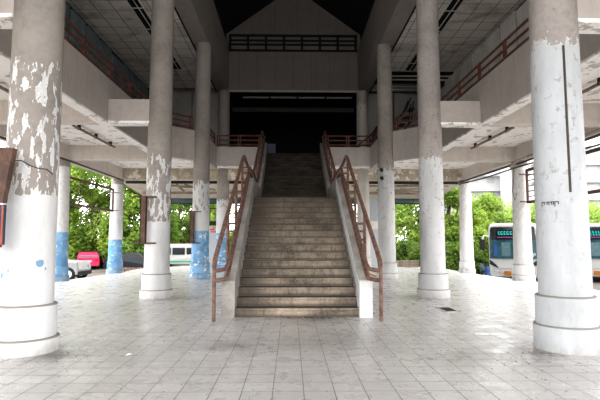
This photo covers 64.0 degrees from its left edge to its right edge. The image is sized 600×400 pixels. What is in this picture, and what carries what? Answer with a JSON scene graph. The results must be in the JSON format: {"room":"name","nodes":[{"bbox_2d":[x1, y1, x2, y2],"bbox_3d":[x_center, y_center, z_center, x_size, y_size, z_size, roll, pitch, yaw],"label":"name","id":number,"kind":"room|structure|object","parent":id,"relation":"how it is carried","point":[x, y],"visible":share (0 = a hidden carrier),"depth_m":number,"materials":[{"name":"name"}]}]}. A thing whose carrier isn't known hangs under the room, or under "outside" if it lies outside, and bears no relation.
{"room":"bus station hall","nodes":[
{"label":"bus station hall","id":0,"kind":"room"},
{"bbox_2d":[66,2,148,98],"bbox_3d":[-7.614,-5.491,10.447,0.100,4.760,30.200,0,-5,-1],"label":"wall","id":1,"kind":"structure","parent":0,"point":[121,61],"depth_m":19.34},
{"bbox_2d":[69,9,85,50],"bbox_3d":[-7.635,-4.750,16.396,0.070,3.150,1.080,0,-5,-1],"label":"wall panel","id":2,"kind":"object","parent":1,"relation":"attached to","point":[75,19],"visible":0.36,"depth_m":16.32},
{"bbox_2d":[86,26,99,65],"bbox_3d":[-7.660,-4.646,17.642,0.070,3.150,1.080,0,-5,-1],"label":"wall panel","id":3,"kind":"object","parent":1,"relation":"attached to","point":[91,36],"visible":0.29,"depth_m":17.63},
{"bbox_2d":[99,40,111,72],"bbox_3d":[-7.684,-4.542,18.887,0.070,3.150,1.080,0,-5,-1],"label":"wall panel","id":4,"kind":"object","parent":1,"relation":"attached to","point":[104,48],"visible":0.29,"depth_m":18.77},
{"bbox_2d":[111,54,122,86],"bbox_3d":[-7.708,-4.408,20.130,0.070,3.088,1.080,0,-5,-1],"label":"wall panel","id":5,"kind":"object","parent":1,"relation":"attached to","point":[115,60],"visible":0.29,"depth_m":20.07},
{"bbox_2d":[122,64,131,95],"bbox_3d":[-7.732,-4.335,21.378,0.070,3.150,1.080,0,-5,-1],"label":"wall panel","id":6,"kind":"object","parent":1,"relation":"attached to","point":[125,70],"visible":0.36,"depth_m":21.29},
{"bbox_2d":[132,74,140,98],"bbox_3d":[-7.756,-4.231,22.623,0.070,3.150,1.080,0,-5,-1],"label":"wall panel","id":7,"kind":"object","parent":1,"relation":"attached to","point":[135,80],"visible":0.29,"depth_m":22.52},
{"bbox_2d":[0,65,257,168],"bbox_3d":[-5.234,-3.094,8.687,7.500,0.310,43.000,0,-5,-1],"label":"ceiling slab","id":8,"kind":"structure","parent":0,"point":[69,135],"depth_m":17.32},
{"bbox_2d":[0,100,98,124],"bbox_3d":[-7.054,-2.319,12.752,3.520,0.560,0.360,0,-5,-1],"label":"beam","id":9,"kind":"structure","parent":8,"relation":"attached to","point":[69,116],"depth_m":12.58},
{"bbox_2d":[0,125,122,178],"bbox_3d":[-8.910,-3.108,6.108,0.450,1.030,38.000,0,-5,-1],"label":"beam","id":10,"kind":"structure","parent":8,"relation":"attached to","point":[103,166],"depth_m":21.07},
{"bbox_2d":[72,125,115,147],"bbox_3d":[-7.037,-2.203,16.557,0.100,0.160,3.500,0,-5,-1],"label":"batten","id":11,"kind":"object","parent":8,"relation":"attached to","point":[78,127],"visible":0.87,"depth_m":16.33,"materials":[{"name":"metal"}]},
{"bbox_2d":[0,29,194,160],"bbox_3d":[-4.317,-3.418,3.175,1.580,1.160,31.925,0,-5,-1],"label":"beam","id":12,"kind":"structure","parent":8,"relation":"attached to","point":[83,81],"depth_m":11.73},
{"bbox_2d":[0,0,13,12],"bbox_3d":[-4.368,-2.853,6.827,1.120,0.580,0.360,0,-5,-1],"label":"beam","id":13,"kind":"structure","parent":12,"relation":"attached to","point":[6,6],"depth_m":6.64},
{"bbox_2d":[0,13,12,28],"bbox_3d":[-4.368,-2.534,6.801,1.120,0.060,0.380,0,-5,-1],"label":"beam","id":14,"kind":"structure","parent":13,"relation":"attached to","point":[6,19],"depth_m":6.71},
{"bbox_2d":[0,52,146,152],"bbox_3d":[-4.969,-2.887,2.352,0.285,0.045,30.400,0,-5,-1],"label":"trim","id":15,"kind":"structure","parent":12,"relation":"attached to","point":[5,61],"depth_m":11.80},
{"bbox_2d":[64,17,147,98],"bbox_3d":[-5.069,-3.801,9.050,0.064,0.580,17.320,0,-5,-1],"label":"gallery railing","id":16,"kind":"object","parent":12,"relation":"on","point":[85,40],"visible":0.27,"depth_m":12.29,"materials":[{"name":"metal"}]},
{"bbox_2d":[108,99,149,120],"bbox_3d":[-4.484,-2.355,12.805,1.120,0.580,0.360,0,-5,-1],"label":"beam","id":17,"kind":"structure","parent":12,"relation":"attached to","point":[118,109],"depth_m":12.62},
{"bbox_2d":[172,112,192,129],"bbox_3d":[-4.703,-3.035,18.252,0.063,0.580,1.479,-4,-7,43],"label":"gallery railing","id":18,"kind":"object","parent":12,"relation":"on","point":[190,117],"visible":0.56,"depth_m":18.50,"materials":[{"name":"metal"}]},
{"bbox_2d":[68,145,146,160],"bbox_3d":[-7.170,-1.821,18.730,3.520,0.560,0.360,0,-5,-1],"label":"beam","id":19,"kind":"structure","parent":8,"relation":"attached to","point":[76,152],"depth_m":18.55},
{"bbox_2d":[210,139,257,168],"bbox_3d":[-2.870,-2.041,20.599,2.330,1.010,3.120,0,-5,-1],"label":"beam","id":20,"kind":"structure","parent":8,"relation":"attached to","point":[219,156],"depth_m":21.90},
{"bbox_2d":[217,135,259,146],"bbox_3d":[-2.793,-2.715,22.092,2.050,0.580,0.064,0,-5,-1],"label":"gallery railing","id":21,"kind":"object","parent":20,"relation":"on","point":[238,139],"visible":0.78,"depth_m":22.07,"materials":[{"name":"metal"}]},
{"bbox_2d":[123,168,461,180],"bbox_3d":[-0.347,-1.312,24.843,17.900,0.560,0.360,0,-5,-1],"label":"beam","id":22,"kind":"structure","parent":8,"relation":"attached to","point":[128,173],"depth_m":24.63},
{"bbox_2d":[66,0,213,87],"bbox_3d":[-5.805,-7.005,10.106,3.500,0.060,29.200,0,-5,-1],"label":"ceiling","id":23,"kind":"structure","parent":0,"point":[114,22],"depth_m":18.44,"materials":[{"name":"tile"}]},
{"bbox_2d":[126,0,182,69],"bbox_3d":[-5.349,-6.889,10.808,0.428,0.046,22.200,0,-5,-1],"label":"ceiling slot","id":24,"kind":"object","parent":23,"relation":"attached to","point":[136,6],"visible":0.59,"depth_m":16.73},
{"bbox_2d":[183,92,192,128],"bbox_3d":[-5.903,-3.778,25.291,0.400,3.810,0.400,0,-5,-1],"label":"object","id":25,"kind":"structure","parent":0,"point":[188,96],"depth_m":25.20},
{"bbox_2d":[172,88,218,146],"bbox_3d":[-6.109,-4.229,25.601,3.700,4.760,0.150,0,-5,-1],"label":"wall","id":26,"kind":"structure","parent":0,"point":[178,93],"depth_m":25.59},
{"bbox_2d":[174,0,228,90],"bbox_3d":[-3.755,-8.054,10.459,0.610,2.250,29.650,0,-5,-1],"label":"beam","id":27,"kind":"structure","parent":0,"point":[201,20],"depth_m":19.44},
{"bbox_2d":[230,98,234,146],"bbox_3d":[-4.375,-4.073,29.034,0.100,5.100,6.650,0,-5,-1],"label":"wall","id":28,"kind":"structure","parent":0,"point":[232,114],"depth_m":31.01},
{"bbox_2d":[216,0,274,33],"bbox_3d":[-1.935,-11.240,10.760,3.750,2.750,29.650,0,-5,-1],"label":"roof","id":29,"kind":"structure","parent":0,"point":[233,13],"depth_m":24.29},
{"bbox_2d":[124,180,458,203],"bbox_3d":[-0.432,-0.466,28.364,18.830,1.000,5.660,0,-5,-1],"label":"canopy","id":30,"kind":"object","parent":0,"point":[140,188],"visible":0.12,"depth_m":28.91,"materials":[{"name":"beige concrete"}]},
{"bbox_2d":[143,192,418,194],"bbox_3d":[-0.423,-0.409,28.690,17.800,0.140,0.120,0,-5,-1],"label":"trim","id":31,"kind":"structure","parent":30,"relation":"attached to","point":[370,193],"depth_m":28.72,"materials":[{"name":"metal"}]},
{"bbox_2d":[126,181,458,183],"bbox_3d":[-0.365,-0.937,25.724,17.800,0.140,0.120,0,-5,-1],"label":"trim","id":32,"kind":"structure","parent":30,"relation":"attached to","point":[127,182],"depth_m":25.61,"materials":[{"name":"metal"}]},
{"bbox_2d":[235,112,349,152],"bbox_3d":[-0.491,-3.786,32.473,7.800,5.100,0.100,0,-5,-1],"label":"wall","id":33,"kind":"structure","parent":0,"point":[290,132],"depth_m":32.51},
{"bbox_2d":[226,0,359,92],"bbox_3d":[-0.349,-8.528,25.544,7.800,5.700,0.200,0,-5,-1],"label":"wall","id":34,"kind":"structure","parent":0,"point":[292,17],"depth_m":25.37,"materials":[{"name":"paint"}]},
{"bbox_2d":[229,90,356,92],"bbox_3d":[-0.347,-5.699,25.178,6.800,0.100,0.060,0,-5,-1],"label":"trim","id":35,"kind":"structure","parent":34,"relation":"attached to","point":[299,91],"depth_m":25.16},
{"bbox_2d":[229,34,356,51],"bbox_3d":[-0.351,-8.284,25.343,6.770,0.900,0.100,0,-5,-1],"label":"railing","id":36,"kind":"object","parent":34,"relation":"in","point":[337,40],"visible":1,"depth_m":25.32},
{"bbox_2d":[239,27,347,90],"bbox_3d":[-0.347,-8.387,25.430,5.712,5.300,0.004,0,-5,-1],"label":"trim","id":37,"kind":"structure","parent":34,"relation":"attached to","point":[274,27],"depth_m":25.32,"materials":[{"name":"metal"}]},
{"bbox_2d":[232,107,353,112],"bbox_3d":[-0.395,-5.169,27.622,7.000,0.250,0.200,0,-5,-1],"label":"beam","id":38,"kind":"structure","parent":0,"point":[234,109],"depth_m":27.53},
{"bbox_2d":[230,92,356,107],"bbox_3d":[-0.421,-6.479,29.061,8.000,0.100,7.150,0,-5,-1],"label":"ceiling","id":39,"kind":"structure","parent":0,"point":[237,99],"depth_m":30.45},
{"bbox_2d":[0,266,599,399],"bbox_3d":[0.004,2.463,6.319,17.900,0.900,45.000,0,-5,-1],"label":"floor","id":40,"kind":"structure","parent":0,"point":[115,309],"depth_m":6.45,"materials":[{"name":"tile"}]},
{"bbox_2d":[0,0,65,358],"bbox_3d":[-3.698,-2.588,6.818,0.850,9.250,0.850,0,-5,-1],"label":"column","id":41,"kind":"structure","parent":40,"relation":"on","point":[28,306],"depth_m":6.39,"materials":[{"name":"paint"}]},
{"bbox_2d":[0,147,17,246],"bbox_3d":[-3.912,-0.042,6.000,0.640,1.260,0.100,0,-5,-1],"label":"sign board","id":42,"kind":"object","parent":41,"relation":"attached to","point":[7,155],"visible":1,"depth_m":5.99,"materials":[{"name":"metal"}]},
{"bbox_2d":[139,0,173,298],"bbox_3d":[-3.724,-2.089,12.798,0.820,9.250,0.820,0,-5,-1],"label":"column","id":43,"kind":"structure","parent":40,"relation":"on","point":[156,275],"depth_m":12.49,"materials":[{"name":"paint"}]},
{"bbox_2d":[108,121,148,125],"bbox_3d":[-4.484,-2.036,12.779,1.120,0.060,0.380,0,-5,-1],"label":"beam","id":44,"kind":"structure","parent":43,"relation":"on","point":[113,123],"depth_m":12.65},
{"bbox_2d":[131,196,156,243],"bbox_3d":[-3.965,0.507,12.226,0.605,1.220,0.100,0,-5,-1],"label":"bracket","id":45,"kind":"object","parent":43,"relation":"attached to","point":[143,199],"visible":1,"depth_m":12.18,"materials":[{"name":"metal"}]},
{"bbox_2d":[189,42,210,279],"bbox_3d":[-3.841,-1.591,18.776,0.820,9.250,0.820,0,-5,-1],"label":"column","id":46,"kind":"structure","parent":40,"relation":"on","point":[200,264],"depth_m":18.51,"materials":[{"name":"paint"}]},
{"bbox_2d":[185,211,200,242],"bbox_3d":[-4.043,1.028,18.183,0.580,1.230,0.100,0,-5,-1],"label":"bracket","id":47,"kind":"object","parent":46,"relation":"attached to","point":[192,213],"visible":1,"depth_m":18.14,"materials":[{"name":"metal"}]},
{"bbox_2d":[209,208,216,266],"bbox_3d":[-4.769,2.087,26.907,1.450,3.270,0.250,0,-5,-1],"label":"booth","id":48,"kind":"object","parent":40,"relation":"on","point":[212,229],"visible":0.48,"depth_m":26.82,"materials":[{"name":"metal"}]},
{"bbox_2d":[216,89,229,268],"bbox_3d":[-3.957,-1.093,24.754,0.820,9.250,0.820,0,-5,-1],"label":"column","id":49,"kind":"structure","parent":40,"relation":"on","point":[224,95],"depth_m":24.49,"materials":[{"name":"paint"}]},
{"bbox_2d":[221,143,372,317],"bbox_3d":[-0.173,-0.163,15.717,2.890,5.936,12.700,0,-5,-1],"label":"staircase","id":50,"kind":"structure","parent":40,"relation":"on","point":[296,254],"depth_m":11.18,"materials":[{"name":"concrete"}]},
{"bbox_2d":[211,130,264,321],"bbox_3d":[-1.601,-0.469,15.422,0.283,6.457,12.990,0,-5,-1],"label":"stair railing","id":51,"kind":"object","parent":50,"relation":"attached to","point":[226,224],"visible":0.93,"depth_m":10.71,"materials":[{"name":"metal"}]},
{"bbox_2d":[322,131,382,321],"bbox_3d":[1.266,-0.465,15.477,0.283,6.457,12.990,0,-5,-1],"label":"stair railing","id":52,"kind":"object","parent":50,"relation":"attached to","point":[332,173],"visible":0.95,"depth_m":10.81,"materials":[{"name":"metal"}]},
{"bbox_2d":[38,285,599,397],"bbox_3d":[-0.106,2.460,11.604,13.957,0.044,16.341,0,-5,-1],"label":"leaf litter","id":53,"kind":"object","parent":40,"relation":"on","point":[451,285],"visible":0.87,"depth_m":6.43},
{"bbox_2d":[356,90,371,266],"bbox_3d":[3.262,-1.081,24.894,0.820,9.250,0.820,0,-5,-1],"label":"column","id":54,"kind":"structure","parent":40,"relation":"on","point":[362,99],"depth_m":24.68,"materials":[{"name":"paint"}]},
{"bbox_2d":[369,198,377,266],"bbox_3d":[4.080,1.808,27.057,1.250,3.850,0.100,0,-5,-1],"label":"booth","id":55,"kind":"object","parent":40,"relation":"on","point":[373,202],"visible":0.38,"depth_m":27.05,"materials":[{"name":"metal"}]},
{"bbox_2d":[377,43,397,278],"bbox_3d":[3.378,-1.580,18.916,0.820,9.250,0.820,0,-5,-1],"label":"column","id":56,"kind":"structure","parent":40,"relation":"on","point":[386,237],"depth_m":18.65,"materials":[{"name":"paint"}]},
{"bbox_2d":[416,0,449,298],"bbox_3d":[3.494,-2.078,12.937,0.840,9.250,0.840,0,-5,-1],"label":"column","id":57,"kind":"structure","parent":40,"relation":"on","point":[432,276],"depth_m":12.62,"materials":[{"name":"paint"}]},
{"bbox_2d":[440,101,480,121],"bbox_3d":[4.254,-2.341,12.974,1.120,0.580,0.360,0,-5,-1],"label":"beam","id":58,"kind":"structure","parent":57,"relation":"attached to","point":[451,111],"depth_m":12.79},
{"bbox_2d":[441,122,480,127],"bbox_3d":[4.254,-2.022,12.947,1.120,0.060,0.380,0,-5,-1],"label":"beam","id":59,"kind":"structure","parent":58,"relation":"attached to","point":[444,124],"depth_m":12.77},
{"bbox_2d":[528,0,599,355],"bbox_3d":[3.666,-2.576,6.960,0.840,9.250,0.840,0,-5,-1],"label":"column","id":60,"kind":"structure","parent":40,"relation":"on","point":[566,321],"depth_m":6.53,"materials":[{"name":"paint"}]},
{"bbox_2d":[562,45,571,191],"bbox_3d":[3.624,-1.117,6.520,0.034,2.030,0.040,-2,-5,21],"label":"conduit pipe","id":61,"kind":"object","parent":60,"relation":"attached to","point":[563,46],"visible":1,"depth_m":6.51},
{"bbox_2d":[577,0,599,17],"bbox_3d":[4.370,-2.839,6.996,1.120,0.580,0.360,0,-5,-1],"label":"beam","id":62,"kind":"structure","parent":60,"relation":"attached to","point":[586,8],"depth_m":6.80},
{"bbox_2d":[578,18,599,33],"bbox_3d":[4.370,-2.520,6.969,1.120,0.060,0.380,0,-5,-1],"label":"beam","id":63,"kind":"structure","parent":62,"relation":"attached to","point":[586,25],"depth_m":6.87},
{"bbox_2d":[74,264,599,290],"bbox_3d":[-1.226,8.259,69.544,320.000,0.250,260.000,0,-5,-1],"label":"ground","id":64,"kind":"structure","parent":0,"point":[102,271],"depth_m":32.53,"materials":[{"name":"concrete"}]},
{"bbox_2d":[55,159,69,281],"bbox_3d":[-9.250,1.131,18.444,0.840,5.470,0.840,0,-5,-1],"label":"column","id":65,"kind":"structure","parent":64,"relation":"on","point":[61,267],"depth_m":18.27,"materials":[{"name":"paint"}]},
{"bbox_2d":[69,176,118,211],"bbox_3d":[-9.233,-0.196,21.315,0.600,1.150,5.070,0,-5,-1],"label":"sign frame","id":66,"kind":"object","parent":65,"relation":"attached to","point":[71,177],"visible":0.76,"depth_m":21.38,"materials":[{"name":"metal"}]},
{"bbox_2d":[68,259,91,279],"bbox_3d":[-15.178,3.868,28.288,5.085,1.650,1.885,0,-5,-1],"label":"pickup truck","id":67,"kind":"object","parent":64,"relation":"on","point":[77,268],"visible":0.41,"depth_m":27.74,"materials":[{"name":"silver metal"}]},
{"bbox_2d":[77,252,99,268],"bbox_3d":[-17.414,4.939,39.403,1.719,1.360,4.385,2,-5,-25],"label":"car","id":68,"kind":"object","parent":64,"relation":"on","point":[93,257],"visible":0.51,"depth_m":37.80,"materials":[{"name":"pink metal"}]},
{"bbox_2d":[69,165,109,259],"bbox_3d":[-21.230,1.025,42.831,9.667,10.498,6.288,-2,-5,18],"label":"tree","id":69,"kind":"object","parent":64,"relation":"on","point":[78,222],"visible":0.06,"depth_m":41.46,"materials":[{"name":"green plant"}]},
{"bbox_2d":[68,164,139,261],"bbox_3d":[-18.040,0.624,42.397,9.446,10.842,9.240,-4,-6,37],"label":"tree","id":70,"kind":"object","parent":64,"relation":"on","point":[101,245],"visible":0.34,"depth_m":40.66,"materials":[{"name":"green plant"}]},
{"bbox_2d":[106,179,123,274],"bbox_3d":[-9.366,1.629,24.422,0.840,5.470,0.840,0,-5,-1],"label":"column","id":71,"kind":"structure","parent":64,"relation":"on","point":[114,263],"depth_m":24.18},
{"bbox_2d":[103,252,143,269],"bbox_3d":[-12.196,4.636,36.010,4.485,1.400,1.839,0,-5,-4],"label":"car","id":72,"kind":"object","parent":64,"relation":"on","point":[135,259],"visible":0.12,"depth_m":35.17,"materials":[{"name":"grey metal"}]},
{"bbox_2d":[105,232,143,258],"bbox_3d":[-13.673,4.407,39.835,4.318,3.589,3.814,-2,-5,20],"label":"tree","id":73,"kind":"object","parent":64,"relation":"on","point":[126,248],"visible":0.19,"depth_m":39.25,"materials":[{"name":"green plant"}]},
{"bbox_2d":[96,183,183,266],"bbox_3d":[-14.705,1.741,43.857,8.426,10.709,6.318,-2,-5,24],"label":"tree","id":74,"kind":"object","parent":64,"relation":"on","point":[174,235],"visible":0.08,"depth_m":43.13,"materials":[{"name":"green plant"}]},
{"bbox_2d":[139,204,216,243],"bbox_3d":[-12.407,1.834,48.803,8.747,9.172,6.821,-1,-5,17],"label":"tree","id":75,"kind":"object","parent":64,"relation":"on","point":[181,208],"visible":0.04,"depth_m":47.85,"materials":[{"name":"green plant"}]},
{"bbox_2d":[170,244,191,265],"bbox_3d":[-9.909,4.756,41.063,4.985,2.000,1.931,0,-5,-1],"label":"van","id":76,"kind":"object","parent":64,"relation":"on","point":[179,253],"visible":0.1,"depth_m":40.19,"materials":[{"name":"white metal"}]},
{"bbox_2d":[395,204,418,244],"bbox_3d":[8.726,2.845,37.777,6.854,6.970,4.941,1,-5,-8],"label":"tree","id":77,"kind":"object","parent":64,"relation":"on","point":[401,210],"visible":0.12,"depth_m":36.79,"materials":[{"name":"green plant"}]},
{"bbox_2d":[396,239,419,259],"bbox_3d":[7.103,4.218,33.860,4.485,3.065,3.672,-1,-5,16],"label":"bush","id":78,"kind":"object","parent":64,"relation":"on","point":[401,254],"visible":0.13,"depth_m":33.37,"materials":[{"name":"green plant"}]},
{"bbox_2d":[405,241,458,269],"bbox_3d":[8.848,4.000,32.791,5.165,3.148,3.943,-1,-5,7],"label":"bush","id":79,"kind":"object","parent":64,"relation":"on","point":[415,248],"visible":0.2,"depth_m":32.15,"materials":[{"name":"green plant"}]},
{"bbox_2d":[403,186,488,256],"bbox_3d":[11.004,2.113,36.169,6.307,7.733,5.164,0,-5,-5],"label":"tree","id":80,"kind":"object","parent":64,"relation":"on","point":[451,222],"visible":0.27,"depth_m":35.40,"materials":[{"name":"green plant"}]},
{"bbox_2d":[445,241,488,274],"bbox_3d":[10.783,4.209,32.918,4.795,2.842,3.534,0,-5,1],"label":"bush","id":81,"kind":"object","parent":64,"relation":"on","point":[478,253],"visible":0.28,"depth_m":32.17,"materials":[{"name":"green plant"}]},
{"bbox_2d":[459,179,475,273],"bbox_3d":[8.571,1.658,24.769,0.840,5.470,0.840,0,-5,-1],"label":"column","id":82,"kind":"structure","parent":64,"relation":"on","point":[466,263],"depth_m":24.54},
{"bbox_2d":[444,170,500,215],"bbox_3d":[36.003,1.601,101.635,15.444,18.350,13.200,0,-5,-1],"label":"apartment block","id":83,"kind":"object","parent":64,"relation":"on","point":[491,184],"visible":0.04,"depth_m":96.29,"materials":[{"name":"white concrete"}]},
{"bbox_2d":[452,192,512,261],"bbox_3d":[15.621,2.961,41.278,6.750,7.342,5.419,1,-5,-11],"label":"tree","id":84,"kind":"object","parent":64,"relation":"on","point":[486,203],"visible":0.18,"depth_m":40.20,"materials":[{"name":"green plant"}]},
{"bbox_2d":[480,223,537,280],"bbox_3d":[14.199,3.256,30.766,3.240,3.280,11.620,-3,-5,29],"label":"coach bus","id":85,"kind":"object","parent":64,"relation":"on","point":[500,235],"visible":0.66,"depth_m":26.28,"materials":[{"name":"white metal"}]},
{"bbox_2d":[482,201,535,255],"bbox_3d":[25.914,4.057,58.365,11.166,8.430,9.566,0,-5,-1],"label":"tree","id":86,"kind":"object","parent":64,"relation":"on","point":[532,207],"visible":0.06,"depth_m":57.43,"materials":[{"name":"green plant"}]},
{"bbox_2d":[511,161,535,281],"bbox_3d":[8.687,1.159,18.790,0.840,5.470,0.840,0,-5,-1],"label":"column","id":87,"kind":"structure","parent":64,"relation":"on","point":[523,266],"depth_m":18.55,"materials":[{"name":"paint"}]},
{"bbox_2d":[459,143,599,184],"bbox_3d":[8.451,-1.512,14.543,0.128,0.350,20.401,0,-5,-1],"label":"conduit pipe","id":88,"kind":"object","parent":87,"relation":"attached to","point":[595,145],"visible":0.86,"depth_m":19.03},
{"bbox_2d":[459,133,599,182],"bbox_3d":[8.451,-1.751,14.512,0.119,0.140,20.301,0,-5,-1],"label":"conduit pipe","id":89,"kind":"object","parent":87,"relation":"attached to","point":[596,135],"visible":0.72,"depth_m":19.35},
{"bbox_2d":[519,147,599,203],"bbox_3d":[8.775,-0.732,15.964,0.600,1.330,5.020,0,-5,-1],"label":"sign frame","id":90,"kind":"object","parent":87,"relation":"attached to","point":[597,149],"visible":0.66,"depth_m":18.04,"materials":[{"name":"metal"}]},
{"bbox_2d":[500,146,599,212],"bbox_3d":[51.130,0.379,86.976,24.767,18.350,13.200,0,-5,-1],"label":"apartment block","id":91,"kind":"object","parent":64,"relation":"on","point":[593,159],"visible":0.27,"depth_m":81.76,"materials":[{"name":"white concrete"}]},
{"bbox_2d":[588,200,599,222],"bbox_3d":[36.533,3.746,62.735,13.461,7.699,10.920,-4,-6,39],"label":"tree","id":92,"kind":"object","parent":64,"relation":"on","point":[594,212],"visible":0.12,"depth_m":61.55,"materials":[{"name":"green plant"}]},
{"bbox_2d":[589,223,599,276],"bbox_3d":[19.809,3.228,30.430,3.240,3.280,11.620,-4,-6,37],"label":"coach bus","id":93,"kind":"object","parent":64,"relation":"on","point":[594,227],"visible":0.43,"depth_m":26.33,"materials":[{"name":"white metal"}]},
{"bbox_2d":[312,0,371,34],"bbox_3d":[1.814,-11.234,10.832,3.750,2.750,29.650,0,-5,-1],"label":"roof","id":94,"kind":"structure","parent":0,"point":[353,13],"depth_m":24.35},
{"bbox_2d":[350,96,356,146],"bbox_3d":[3.524,-4.060,29.187,0.100,5.100,6.650,0,-5,-1],"label":"wall","id":95,"kind":"structure","parent":0,"point":[353,116],"depth_m":30.42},
{"bbox_2d":[357,0,415,91],"bbox_3d":[3.634,-8.042,10.602,0.610,2.250,29.650,0,-5,-1],"label":"beam","id":96,"kind":"structure","parent":0,"point":[387,19],"depth_m":19.54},
{"bbox_2d":[367,84,417,145],"bbox_3d":[5.389,-4.210,25.823,3.700,4.760,0.150,0,-5,-1],"label":"wall","id":97,"kind":"structure","parent":0,"point":[372,97],"depth_m":25.81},
{"bbox_2d":[393,93,401,130],"bbox_3d":[5.195,-3.760,25.506,0.400,3.810,0.400,0,-5,-1],"label":"beam","id":98,"kind":"structure","parent":0,"point":[397,97],"depth_m":25.41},
{"bbox_2d":[376,73,440,82],"bbox_3d":[5.426,-6.488,24.132,3.500,0.100,3.600,0,-5,-1],"label":"ceiling","id":99,"kind":"structure","parent":0,"point":[392,73],"depth_m":24.96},
{"bbox_2d":[391,0,524,71],"bbox_3d":[5.718,-7.094,9.033,3.500,0.060,26.600,0,-5,-1],"label":"ceiling","id":100,"kind":"structure","parent":0,"point":[474,21],"depth_m":18.08,"materials":[{"name":"tile"}]},
{"bbox_2d":[404,0,464,70],"bbox_3d":[5.210,-6.872,11.012,0.428,0.046,22.200,0,-5,-1],"label":"ceiling slot","id":101,"kind":"object","parent":100,"relation":"attached to","point":[453,6],"visible":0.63,"depth_m":16.81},
{"bbox_2d":[330,63,599,168],"bbox_3d":[5.164,-3.078,8.888,7.500,0.310,43.000,0,-5,-1],"label":"ceiling slab","id":102,"kind":"structure","parent":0,"point":[517,136],"depth_m":17.15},
{"bbox_2d":[328,139,377,169],"bbox_3d":[2.339,-2.033,20.700,2.330,1.010,3.120,0,-5,-1],"label":"beam","id":103,"kind":"structure","parent":102,"relation":"attached to","point":[358,156],"depth_m":22.00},
{"bbox_2d":[327,135,369,146],"bbox_3d":[2.206,-2.707,22.188,2.050,0.580,0.064,0,-5,-1],"label":"gallery railing","id":104,"kind":"object","parent":103,"relation":"on","point":[328,136],"visible":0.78,"depth_m":22.17,"materials":[{"name":"metal"}]},
{"bbox_2d":[393,97,414,128],"bbox_3d":[4.895,-3.528,24.075,1.685,3.117,0.668,0,-5,-1],"label":"railing","id":105,"kind":"object","parent":102,"relation":"on","point":[410,109],"visible":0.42,"depth_m":23.91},
{"bbox_2d":[442,147,515,161],"bbox_3d":[6.707,-1.798,18.998,3.520,0.560,0.360,0,-5,-1],"label":"beam","id":106,"kind":"structure","parent":102,"relation":"attached to","point":[454,154],"depth_m":18.83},
{"bbox_2d":[470,127,513,148],"bbox_3d":[6.660,-2.181,16.821,0.100,0.160,3.500,0,-5,-1],"label":"batten","id":107,"kind":"object","parent":102,"relation":"attached to","point":[507,129],"visible":0.88,"depth_m":16.61,"materials":[{"name":"metal"}]},
{"bbox_2d":[393,34,599,161],"bbox_3d":[4.462,-3.404,3.344,1.580,1.160,31.925,0,-5,-1],"label":"parapet","id":108,"kind":"structure","parent":102,"relation":"attached to","point":[507,83],"depth_m":11.76,"materials":[{"name":"concrete"}]},
{"bbox_2d":[441,18,528,100],"bbox_3d":[4.989,-3.785,9.245,0.064,0.580,17.320,0,-5,-1],"label":"gallery railing","id":109,"kind":"object","parent":108,"relation":"on","point":[504,42],"visible":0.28,"depth_m":12.34,"materials":[{"name":"metal"}]},
{"bbox_2d":[442,50,599,152],"bbox_3d":[5.144,-2.871,2.547,0.285,0.045,30.400,0,-5,-1],"label":"trim","id":110,"kind":"structure","parent":108,"relation":"attached to","point":[594,59],"depth_m":11.52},
{"bbox_2d":[461,127,599,179],"bbox_3d":[8.937,-3.080,6.452,0.450,1.030,38.000,0,-5,-1],"label":"beam","id":111,"kind":"structure","parent":102,"relation":"attached to","point":[525,149],"depth_m":20.71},
{"bbox_2d":[489,103,599,126],"bbox_3d":[6.824,-2.297,13.020,3.520,0.560,0.360,0,-5,-1],"label":"beam","id":112,"kind":"structure","parent":102,"relation":"attached to","point":[522,117],"depth_m":12.85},
{"bbox_2d":[509,128,599,168],"bbox_3d":[8.387,-1.986,12.085,0.189,0.434,13.427,0,-5,-1],"label":"conduit pipe","id":113,"kind":"object","parent":112,"relation":"attached to","point":[590,133],"visible":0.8,"depth_m":17.36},
{"bbox_2d":[440,0,525,87],"bbox_3d":[7.483,-5.467,10.738,0.100,4.760,30.200,0,-5,-1],"label":"wall","id":114,"kind":"structure","parent":0,"point":[441,74],"depth_m":23.55,"materials":[{"name":"concrete"}]},
{"bbox_2d":[445,74,453,100],"bbox_3d":[7.151,-4.242,22.914,0.070,3.220,1.080,0,-5,-1],"label":"wall panel","id":115,"kind":"object","parent":114,"relation":"attached to","point":[449,85],"visible":0.36,"depth_m":22.85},
{"bbox_2d":[453,65,463,99],"bbox_3d":[7.175,-4.346,21.669,0.070,3.220,1.080,0,-5,-1],"label":"wall panel","id":116,"kind":"object","parent":114,"relation":"attached to","point":[458,74],"visible":0.36,"depth_m":21.76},
{"bbox_2d":[463,54,474,90],"bbox_3d":[7.199,-4.449,20.423,0.070,3.220,1.080,0,-5,-1],"label":"wall panel","id":117,"kind":"object","parent":114,"relation":"attached to","point":[468,65],"visible":0.36,"depth_m":20.41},
{"bbox_2d":[474,41,486,81],"bbox_3d":[7.223,-4.553,19.178,0.070,3.220,1.080,0,-5,-1],"label":"wall panel","id":118,"kind":"object","parent":114,"relation":"attached to","point":[480,52],"visible":0.36,"depth_m":19.12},
{"bbox_2d":[486,28,500,70],"bbox_3d":[7.248,-4.653,17.932,0.070,3.212,1.080,0,-5,-1],"label":"wall panel","id":119,"kind":"object","parent":114,"relation":"attached to","point":[493,40],"visible":0.36,"depth_m":17.90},
{"bbox_2d":[500,11,516,58],"bbox_3d":[7.272,-4.761,16.687,0.070,3.220,1.080,0,-5,-1],"label":"wall panel","id":120,"kind":"object","parent":114,"relation":"attached to","point":[508,25],"visible":0.36,"depth_m":16.59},
{"bbox_2d":[516,0,528,45],"bbox_3d":[7.296,-4.823,15.438,0.070,3.136,1.080,0,-5,-1],"label":"wall panel","id":121,"kind":"object","parent":114,"relation":"attached to","point":[522,12],"visible":0.25,"depth_m":15.66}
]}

